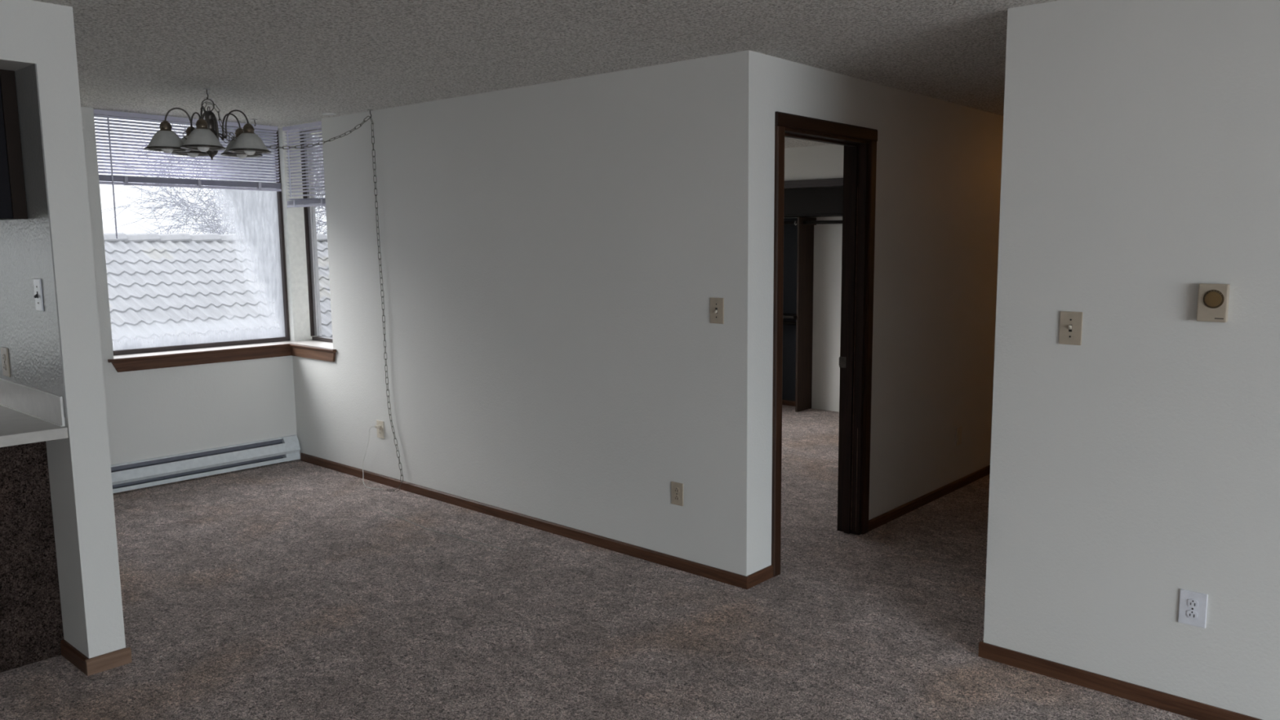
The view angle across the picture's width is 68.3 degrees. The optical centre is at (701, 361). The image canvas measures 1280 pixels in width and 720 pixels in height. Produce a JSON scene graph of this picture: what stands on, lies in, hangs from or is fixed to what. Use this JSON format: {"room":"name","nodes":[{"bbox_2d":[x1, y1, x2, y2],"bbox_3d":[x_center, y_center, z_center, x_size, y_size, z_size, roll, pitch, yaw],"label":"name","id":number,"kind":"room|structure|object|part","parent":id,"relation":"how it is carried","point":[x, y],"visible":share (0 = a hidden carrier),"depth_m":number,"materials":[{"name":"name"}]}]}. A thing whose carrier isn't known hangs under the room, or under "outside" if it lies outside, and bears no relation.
{"room":"empty living room","nodes":[
{"label":"empty living room","id":0,"kind":"room"},
{"bbox_2d":[0,440,63,672],"bbox_3d":[-3.233,0.859,2.885,0.108,1.000,2.130,6,9,39],"label":"wall","id":1,"kind":"structure","parent":0,"point":[31,623],"depth_m":3.59,"materials":[{"name":"carpet"}]},
{"bbox_2d":[0,0,125,658],"bbox_3d":[-3.346,-0.101,4.324,2.792,2.540,0.129,6,9,39],"label":"wall","id":2,"kind":"structure","parent":0,"point":[79,466],"depth_m":3.46,"materials":[{"name":"paint"}]},
{"bbox_2d":[0,346,10,377],"bbox_3d":[-2.825,0.001,3.816,0.080,0.117,0.009,6,9,39],"label":"wall outlet","id":3,"kind":"object","parent":2,"relation":"attached to","point":[4,351],"visible":1,"depth_m":3.81,"materials":[{"name":"beige plastic"}]},
{"bbox_2d":[0,379,62,425],"bbox_3d":[-2.707,0.144,3.738,0.972,0.110,0.006,6,9,39],"label":"backsplash","id":4,"kind":"structure","parent":2,"relation":"attached to","point":[45,406],"depth_m":3.64,"materials":[{"name":"laminate"}]},
{"bbox_2d":[33,278,44,311],"bbox_3d":[-2.451,-0.246,3.469,0.072,0.120,0.017,6,9,39],"label":"light switch","id":5,"kind":"object","parent":2,"relation":"attached to","point":[37,282],"visible":1,"depth_m":3.46,"materials":[{"name":"white plastic"}]},
{"bbox_2d":[60,639,88,675],"bbox_3d":[-2.413,1.136,3.623,0.272,0.060,0.014,6,9,39],"label":"baseboard","id":6,"kind":"structure","parent":2,"relation":"attached to","point":[69,652],"depth_m":3.62,"materials":[{"name":"brown wood"}]},
{"bbox_2d":[84,646,132,675],"bbox_3d":[-2.259,1.141,3.585,0.016,0.060,0.151,6,9,39],"label":"baseboard","id":7,"kind":"structure","parent":2,"relation":"attached to","point":[120,657],"depth_m":3.58,"materials":[{"name":"brown wood"}]},
{"bbox_2d":[80,106,297,465],"bbox_3d":[-3.701,-0.353,6.295,0.280,2.540,2.600,6,9,39],"label":"wall","id":8,"kind":"structure","parent":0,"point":[159,412],"depth_m":6.36,"materials":[{"name":"paint"}]},
{"bbox_2d":[93,109,281,238],"bbox_3d":[-3.413,-1.234,6.353,0.045,0.799,1.170,6,9,39],"label":"window blind","id":9,"kind":"object","parent":8,"relation":"attached to","point":[124,180],"visible":0.89,"depth_m":6.21,"materials":[{"name":"plastic"}]},
{"bbox_3d":[-3.419,-1.184,6.364,0.025,0.016,1.170,6,9,39],"label":"rail","id":10,"kind":"part","parent":9,"relation":"part of","materials":[{"name":"plastic"}]},
{"bbox_2d":[95,114,289,355],"bbox_3d":[-3.541,-0.876,6.551,0.060,1.568,1.330,6,9,39],"label":"window","id":11,"kind":"structure","parent":8,"relation":"attached to","point":[259,215],"depth_m":6.89,"materials":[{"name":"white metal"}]},
{"bbox_3d":[-3.542,-1.646,6.453,0.060,0.016,1.330,6,9,39],"label":"rail","id":12,"kind":"part","parent":11,"relation":"part of","materials":[{"name":"brown metal"}]},
{"bbox_3d":[-3.539,-0.113,6.649,0.060,0.030,1.330,6,9,39],"label":"rail","id":13,"kind":"part","parent":11,"relation":"part of","materials":[{"name":"brown metal"}]},
{"bbox_2d":[111,434,300,493],"bbox_3d":[-3.674,0.739,6.189,0.068,0.177,2.116,6,9,39],"label":"baseboard heater","id":14,"kind":"object","parent":8,"relation":"attached to","point":[128,476],"visible":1,"depth_m":6.47,"materials":[{"name":"metal"}]},
{"bbox_3d":[-3.690,0.739,6.134,0.021,0.083,2.012,6,9,39],"label":"panel","id":15,"kind":"part","parent":14,"relation":"part of","materials":[{"name":"metal"}]},
{"bbox_2d":[282,120,325,207],"bbox_3d":[-2.782,-1.375,6.597,0.552,0.570,0.045,6,9,39],"label":"window blind","id":16,"kind":"object","parent":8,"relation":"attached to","point":[296,202],"visible":0.91,"depth_m":6.61,"materials":[{"name":"plastic"}]},
{"bbox_3d":[-2.776,-1.102,6.638,0.552,0.016,0.025,6,9,39],"label":"rail","id":17,"kind":"part","parent":16,"relation":"part of","materials":[{"name":"plastic"}]},
{"bbox_2d":[292,49,764,576],"bbox_3d":[-1.279,-0.285,5.733,4.181,2.540,0.400,6,9,39],"label":"wall","id":18,"kind":"structure","parent":0,"point":[554,255],"depth_m":5.01,"materials":[{"name":"paint"}]},
{"bbox_2d":[107,339,336,372],"bbox_3d":[-3.164,-0.027,6.435,0.823,0.088,1.457,6,9,39],"label":"window sill","id":19,"kind":"structure","parent":18,"relation":"attached to","point":[314,349],"depth_m":6.55,"materials":[{"name":"brown wood"}]},
{"bbox_2d":[278,128,333,342],"bbox_3d":[-2.784,-0.920,6.888,0.858,1.568,0.215,6,9,39],"label":"window","id":20,"kind":"structure","parent":18,"relation":"in","point":[309,214],"depth_m":7.07,"materials":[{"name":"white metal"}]},
{"bbox_3d":[-2.684,-1.688,6.774,0.683,0.016,0.060,6,9,39],"label":"rail","id":21,"kind":"part","parent":20,"relation":"part of","materials":[{"name":"brown metal"}]},
{"bbox_3d":[-2.951,-0.956,7.129,0.060,1.526,0.040,6,9,39],"label":"sash","id":22,"kind":"part","parent":20,"relation":"part of","materials":[{"name":"grey metal"}]},
{"bbox_3d":[-2.682,-0.154,6.971,0.683,0.026,0.060,6,9,39],"label":"rail","id":23,"kind":"part","parent":20,"relation":"part of","materials":[{"name":"brown metal"}]},
{"bbox_2d":[376,420,384,438],"bbox_3d":[-2.144,0.451,6.277,0.080,0.117,0.009,6,9,39],"label":"wall outlet","id":24,"kind":"object","parent":18,"relation":"attached to","point":[380,432],"visible":1,"depth_m":6.27,"materials":[{"name":"beige plastic"}]},
{"bbox_2d":[300,453,748,589],"bbox_3d":[-1.380,0.870,5.696,4.132,0.058,0.013,6,9,39],"label":"baseboard","id":25,"kind":"structure","parent":18,"relation":"attached to","point":[678,563],"depth_m":5.25,"materials":[{"name":"brown wood"}]},
{"bbox_2d":[671,481,683,506],"bbox_3d":[-0.120,0.649,4.626,0.076,0.114,0.009,6,9,39],"label":"wall outlet","id":26,"kind":"object","parent":18,"relation":"attached to","point":[677,488],"visible":1,"depth_m":4.62,"materials":[{"name":"beige plastic"}]},
{"bbox_2d":[674,494,679,500],"bbox_3d":[-0.121,0.669,4.627,0.031,0.028,0.004,6,9,39],"label":"receptacle","id":27,"kind":"object","parent":26,"relation":"attached to","point":[676,496],"depth_m":4.62,"materials":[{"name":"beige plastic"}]},
{"bbox_2d":[674,487,679,493],"bbox_3d":[-0.121,0.630,4.622,0.031,0.028,0.004,6,9,39],"label":"receptacle","id":28,"kind":"object","parent":26,"relation":"attached to","point":[676,489],"depth_m":4.62,"materials":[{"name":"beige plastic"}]},
{"bbox_2d":[710,297,724,324],"bbox_3d":[0.068,-0.236,4.351,0.080,0.120,0.017,6,9,39],"label":"light switch","id":29,"kind":"object","parent":18,"relation":"attached to","point":[717,304],"visible":1,"depth_m":4.35,"materials":[{"name":"beige plastic"}]},
{"bbox_2d":[32,0,1058,147],"bbox_3d":[1.912,-1.239,2.573,13.820,0.154,12.200,6,9,39],"label":"ceiling","id":30,"kind":"structure","parent":0,"point":[280,64],"depth_m":3.98,"materials":[{"name":"white paint"}]},
{"bbox_2d":[0,0,36,71],"bbox_3d":[-3.099,-1.046,2.529,0.300,0.212,2.130,6,9,39],"label":"soffit","id":31,"kind":"structure","parent":30,"relation":"attached to","point":[17,45],"depth_m":3.22,"materials":[{"name":"paint"}]},
{"bbox_2d":[0,69,27,220],"bbox_3d":[-3.288,-0.698,2.740,0.358,0.530,2.104,6,9,39],"label":"upper cabinet","id":32,"kind":"object","parent":31,"relation":"attached to","point":[13,206],"visible":1,"depth_m":3.41,"materials":[{"name":"brown wood"}]},
{"bbox_3d":[-2.687,-1.455,5.113,0.036,0.056,0.036,6,9,39],"label":"ceiling hook","id":33,"kind":"object","parent":30,"relation":"attached to","visible":0},
{"bbox_2d":[143,98,271,159],"bbox_3d":[-2.699,-1.270,5.145,0.606,0.328,0.618,6,9,39],"label":"chandelier","id":34,"kind":"object","parent":33,"relation":"hanging from","point":[202,140],"visible":1,"depth_m":5.07,"materials":[{"name":"brown metal"}]},
{"bbox_3d":[-2.857,-1.183,5.024,0.200,0.097,0.200,-5,9,-35],"label":"lamp shade","id":35,"kind":"part","parent":34,"relation":"part of","materials":[{"name":"white glass"}]},
{"bbox_3d":[-2.857,-1.169,5.026,0.059,0.111,0.059,-5,9,-35],"label":"bulb","id":36,"kind":"part","parent":34,"relation":"part of","materials":[{"name":"white glass"}]},
{"bbox_3d":[-2.780,-1.287,5.066,0.197,0.155,0.008,-5,9,-35],"label":"arm","id":37,"kind":"part","parent":34,"relation":"part of","materials":[{"name":"brown metal"}]},
{"bbox_3d":[-2.853,-1.215,5.272,0.200,0.097,0.200,5,9,37],"label":"lamp shade","id":38,"kind":"part","parent":34,"relation":"part of","materials":[{"name":"white glass"}]},
{"bbox_3d":[-2.853,-1.201,5.274,0.059,0.111,0.059,5,9,37],"label":"bulb","id":39,"kind":"part","parent":34,"relation":"part of","materials":[{"name":"white glass"}]},
{"bbox_3d":[-2.778,-1.304,5.203,0.197,0.155,0.008,5,9,37],"label":"arm","id":40,"kind":"part","parent":34,"relation":"part of","materials":[{"name":"brown metal"}]},
{"bbox_3d":[-2.621,-1.173,4.944,0.200,0.097,0.200,-2,8,-17],"label":"lamp shade","id":41,"kind":"part","parent":34,"relation":"part of","materials":[{"name":"white glass"}]},
{"bbox_3d":[-2.621,-1.159,4.946,0.059,0.111,0.059,-2,8,-17],"label":"bulb","id":42,"kind":"part","parent":34,"relation":"part of","materials":[{"name":"white glass"}]},
{"bbox_3d":[-2.649,-1.281,5.021,0.008,0.155,0.197,-2,8,-17],"label":"arm","id":43,"kind":"part","parent":34,"relation":"part of","materials":[{"name":"brown metal"}]},
{"bbox_3d":[-2.645,-1.310,5.244,0.008,0.155,0.197,2,8,19],"label":"arm","id":44,"kind":"part","parent":34,"relation":"part of","materials":[{"name":"brown metal"}]},
{"bbox_3d":[-2.566,-1.295,5.131,0.197,0.155,0.008,0,7,1],"label":"arm","id":45,"kind":"part","parent":34,"relation":"part of","materials":[{"name":"brown metal"}]},
{"bbox_3d":[-2.615,-1.225,5.344,0.200,0.097,0.200,2,8,19],"label":"lamp shade","id":46,"kind":"part","parent":34,"relation":"part of","materials":[{"name":"white glass"}]},
{"bbox_3d":[-2.615,-1.211,5.346,0.059,0.111,0.059,2,8,19],"label":"bulb","id":47,"kind":"part","parent":34,"relation":"part of","materials":[{"name":"white glass"}]},
{"bbox_3d":[-2.471,-1.199,5.142,0.200,0.097,0.200,0,7,1],"label":"lamp shade","id":48,"kind":"part","parent":34,"relation":"part of","materials":[{"name":"white glass"}]},
{"bbox_3d":[-2.471,-1.185,5.144,0.059,0.111,0.059,0,7,1],"label":"bulb","id":49,"kind":"part","parent":34,"relation":"part of","materials":[{"name":"white glass"}]},
{"bbox_2d":[0,404,1196,719],"bbox_3d":[2.040,1.323,2.798,13.500,0.126,12.200,6,9,39],"label":"floor","id":50,"kind":"structure","parent":0,"point":[297,589],"depth_m":4.06,"materials":[{"name":"carpet"}]},
{"bbox_2d":[362,425,383,489],"bbox_3d":[-2.206,0.625,6.266,0.342,0.400,0.122,6,9,39],"label":"lamp cord","id":51,"kind":"object","parent":50,"relation":"on","point":[375,426],"visible":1,"depth_m":6.28,"materials":[{"name":"beige plastic"}]},
{"bbox_2d":[782,186,843,412],"bbox_3d":[1.417,-0.538,8.467,3.240,2.140,0.414,6,9,39],"label":"closet","id":52,"kind":"object","parent":50,"relation":"on","point":[808,204],"visible":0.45,"depth_m":8.94,"materials":[{"name":"brown wood"}]},
{"bbox_3d":[0.542,-0.400,9.207,0.979,0.030,0.032,6,9,39],"label":"rod","id":53,"kind":"part","parent":52,"relation":"part of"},
{"bbox_2d":[782,312,796,318],"bbox_3d":[0.580,-0.470,9.244,0.979,0.020,0.299,6,9,39],"label":"shelf","id":54,"kind":"object","parent":52,"relation":"attached to","point":[785,315],"depth_m":8.91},
{"bbox_3d":[0.981,-0.445,8.944,0.020,1.835,0.254,6,9,39],"label":"divider panel","id":55,"kind":"part","parent":52,"relation":"part of","materials":[{"name":"brown wood"}]},
{"bbox_2d":[783,213,842,217],"bbox_3d":[1.427,-1.313,8.381,3.240,0.020,0.379,6,9,39],"label":"shelf","id":56,"kind":"object","parent":52,"relation":"attached to","point":[814,215],"depth_m":8.53,"materials":[{"name":"white wood"}]},
{"bbox_3d":[1.415,-1.247,8.375,3.240,0.030,0.032,6,9,39],"label":"rod","id":57,"kind":"part","parent":52,"relation":"part of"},
{"bbox_3d":[-3.491,0.780,3.098,0.568,0.904,2.104,6,9,39],"label":"base cabinet","id":58,"kind":"object","parent":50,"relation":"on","visible":0},
{"bbox_2d":[0,377,68,447],"bbox_3d":[-3.364,0.268,2.929,0.996,0.152,2.108,6,9,39],"label":"countertop","id":59,"kind":"structure","parent":58,"relation":"on","point":[28,415],"depth_m":3.52,"materials":[{"name":"laminate"}]},
{"bbox_2d":[784,144,844,180],"bbox_3d":[1.236,-1.725,8.095,3.260,0.290,0.100,6,9,39],"label":"wall closet header","id":60,"kind":"structure","parent":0,"point":[816,162],"depth_m":8.23,"materials":[{"name":"paint"}]},
{"bbox_2d":[784,177,843,189],"bbox_3d":[1.235,-1.549,8.116,3.260,0.065,0.145,6,9,39],"label":"wall","id":61,"kind":"structure","parent":60,"relation":"attached to","point":[834,182],"depth_m":8.23,"materials":[{"name":"white paint"}]},
{"bbox_2d":[790,216,842,412],"bbox_3d":[1.587,-0.664,8.660,3.260,2.540,0.120,6,9,39],"label":"wall","id":62,"kind":"structure","parent":0,"point":[828,237],"depth_m":8.94,"materials":[{"name":"paint"}]},
{"bbox_2d":[782,400,795,406],"bbox_3d":[0.666,0.388,9.472,0.980,0.050,0.013,6,9,39],"label":"baseboard","id":63,"kind":"structure","parent":62,"relation":"attached to","point":[786,402],"depth_m":9.30,"materials":[{"name":"brown wood"}]},
{"bbox_2d":[761,54,1003,568],"bbox_3d":[1.851,-0.367,6.338,0.120,2.540,5.080,6,9,39],"label":"wall","id":64,"kind":"structure","parent":0,"point":[939,168],"depth_m":5.54,"materials":[{"name":"paint"}]},
{"bbox_2d":[746,564,773,588],"bbox_3d":[0.279,1.024,4.479,0.013,0.058,0.199,6,9,39],"label":"baseboard","id":65,"kind":"structure","parent":64,"relation":"attached to","point":[765,574],"depth_m":4.47,"materials":[{"name":"brown wood"}]},
{"bbox_2d":[771,111,877,577],"bbox_3d":[0.582,-0.099,4.818,0.157,2.199,0.923,6,9,39],"label":"door frame","id":66,"kind":"structure","parent":64,"relation":"in","point":[860,143],"depth_m":5.03,"materials":[{"name":"brown wood"}]},
{"bbox_3d":[0.362,-0.019,4.448,0.017,2.135,0.061,6,9,39],"label":"casing","id":67,"kind":"part","parent":66,"relation":"part of","materials":[{"name":"brown wood"}]},
{"bbox_3d":[0.634,-1.153,4.638,0.017,0.064,0.923,6,9,39],"label":"head casing","id":68,"kind":"part","parent":66,"relation":"part of","materials":[{"name":"brown wood"}]},
{"bbox_3d":[0.773,0.003,5.154,0.044,0.060,0.003,6,9,39],"label":"strike plate","id":69,"kind":"part","parent":66,"relation":"part of","materials":[{"name":"brown metal"}]},
{"bbox_3d":[0.909,-0.105,5.107,0.017,2.135,0.064,6,9,39],"label":"casing","id":70,"kind":"part","parent":66,"relation":"part of","materials":[{"name":"brown wood"}]},
{"bbox_2d":[868,464,990,531],"bbox_3d":[2.223,0.720,6.826,0.013,0.058,4.075,6,9,39],"label":"baseboard","id":71,"kind":"structure","parent":64,"relation":"attached to","point":[903,509],"depth_m":5.81,"materials":[{"name":"brown wood"}]},
{"bbox_3d":[1.680,0.484,6.134,0.008,0.118,0.078,6,9,39],"label":"wall outlet","id":72,"kind":"object","parent":64,"relation":"attached to","visible":0},
{"bbox_2d":[958,430,960,441],"bbox_3d":[1.681,0.484,6.132,0.004,0.068,0.032,6,9,39],"label":"receptacle","id":73,"kind":"object","parent":72,"relation":"attached to","point":[959,431],"depth_m":6.13,"materials":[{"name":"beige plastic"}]},
{"bbox_2d":[983,0,1279,719],"bbox_3d":[5.840,0.053,3.009,7.996,2.540,5.200,6,9,39],"label":"wall","id":74,"kind":"structure","parent":0,"point":[1135,464],"depth_m":3.20,"materials":[{"name":"paint"}]},
{"bbox_2d":[1058,311,1083,345],"bbox_3d":[1.308,-0.119,3.338,0.078,0.118,0.017,6,9,39],"label":"light switch","id":75,"kind":"object","parent":74,"relation":"attached to","point":[1070,322],"visible":1,"depth_m":3.34,"materials":[{"name":"beige plastic"}]},
{"bbox_2d":[977,641,1262,719],"bbox_3d":[4.124,1.437,1.208,7.859,0.058,0.013,6,9,39],"label":"baseboard","id":76,"kind":"structure","parent":74,"relation":"attached to","point":[1185,707],"depth_m":3.37,"materials":[{"name":"brown wood"}]},
{"bbox_2d":[1177,588,1208,628],"bbox_3d":[1.658,0.834,3.176,0.084,0.118,0.009,6,9,39],"label":"wall outlet","id":77,"kind":"object","parent":74,"relation":"attached to","point":[1193,606],"visible":1,"depth_m":3.17,"materials":[{"name":"white plastic"}]},
{"bbox_2d":[1186,609,1197,618],"bbox_3d":[1.657,0.853,3.177,0.031,0.028,0.004,6,9,39],"label":"receptacle","id":78,"kind":"object","parent":77,"relation":"attached to","point":[1191,614],"depth_m":3.17,"materials":[{"name":"white plastic"}]},
{"bbox_2d":[1187,599,1198,607],"bbox_3d":[1.657,0.814,3.172,0.031,0.028,0.004,6,9,39],"label":"receptacle","id":79,"kind":"object","parent":77,"relation":"attached to","point":[1191,602],"depth_m":3.17,"materials":[{"name":"white plastic"}]},
{"bbox_2d":[1196,283,1230,322],"bbox_3d":[1.649,-0.190,3.033,0.086,0.122,0.038,6,9,39],"label":"thermostat","id":80,"kind":"object","parent":74,"relation":"attached to","point":[1213,299],"visible":1,"depth_m":3.02,"materials":[{"name":"beige plastic"}]},
{"label":"outside","id":81,"kind":"structure","parent":0,"visible":0},
{"bbox_3d":[-18.429,0.576,32.845,55.300,0.200,100.000,6,9,39],"label":"ground","id":82,"kind":"structure","parent":81,"visible":0},
{"bbox_2d":[97,124,327,235],"bbox_3d":[-11.113,-4.964,27.638,19.522,12.982,12.767,6,10,42],"label":"bare tree","id":83,"kind":"object","parent":82,"relation":"on","point":[183,204],"visible":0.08,"depth_m":24.20,"materials":[{"name":"grey plant"}]},
{"bbox_2d":[103,232,332,342],"bbox_3d":[-6.335,0.438,14.322,9.220,4.740,17.000,6,9,39],"label":"neighbor house","id":84,"kind":"structure","parent":82,"relation":"on","point":[168,283],"depth_m":11.80,"materials":[{"name":"concrete"}]},
{"bbox_3d":[-2.091,-1.565,5.940,0.036,0.051,0.036,6,9,39],"label":"ceiling hook","id":85,"kind":"object","parent":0,"visible":0},
{"bbox_2d":[199,101,403,491],"bbox_3d":[-2.358,-0.298,5.642,0.210,2.411,1.085,6,9,39],"label":"chain","id":86,"kind":"object","parent":85,"relation":"hanging from","point":[218,112],"visible":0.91,"depth_m":6.02,"materials":[{"name":"metal"}]}
]}

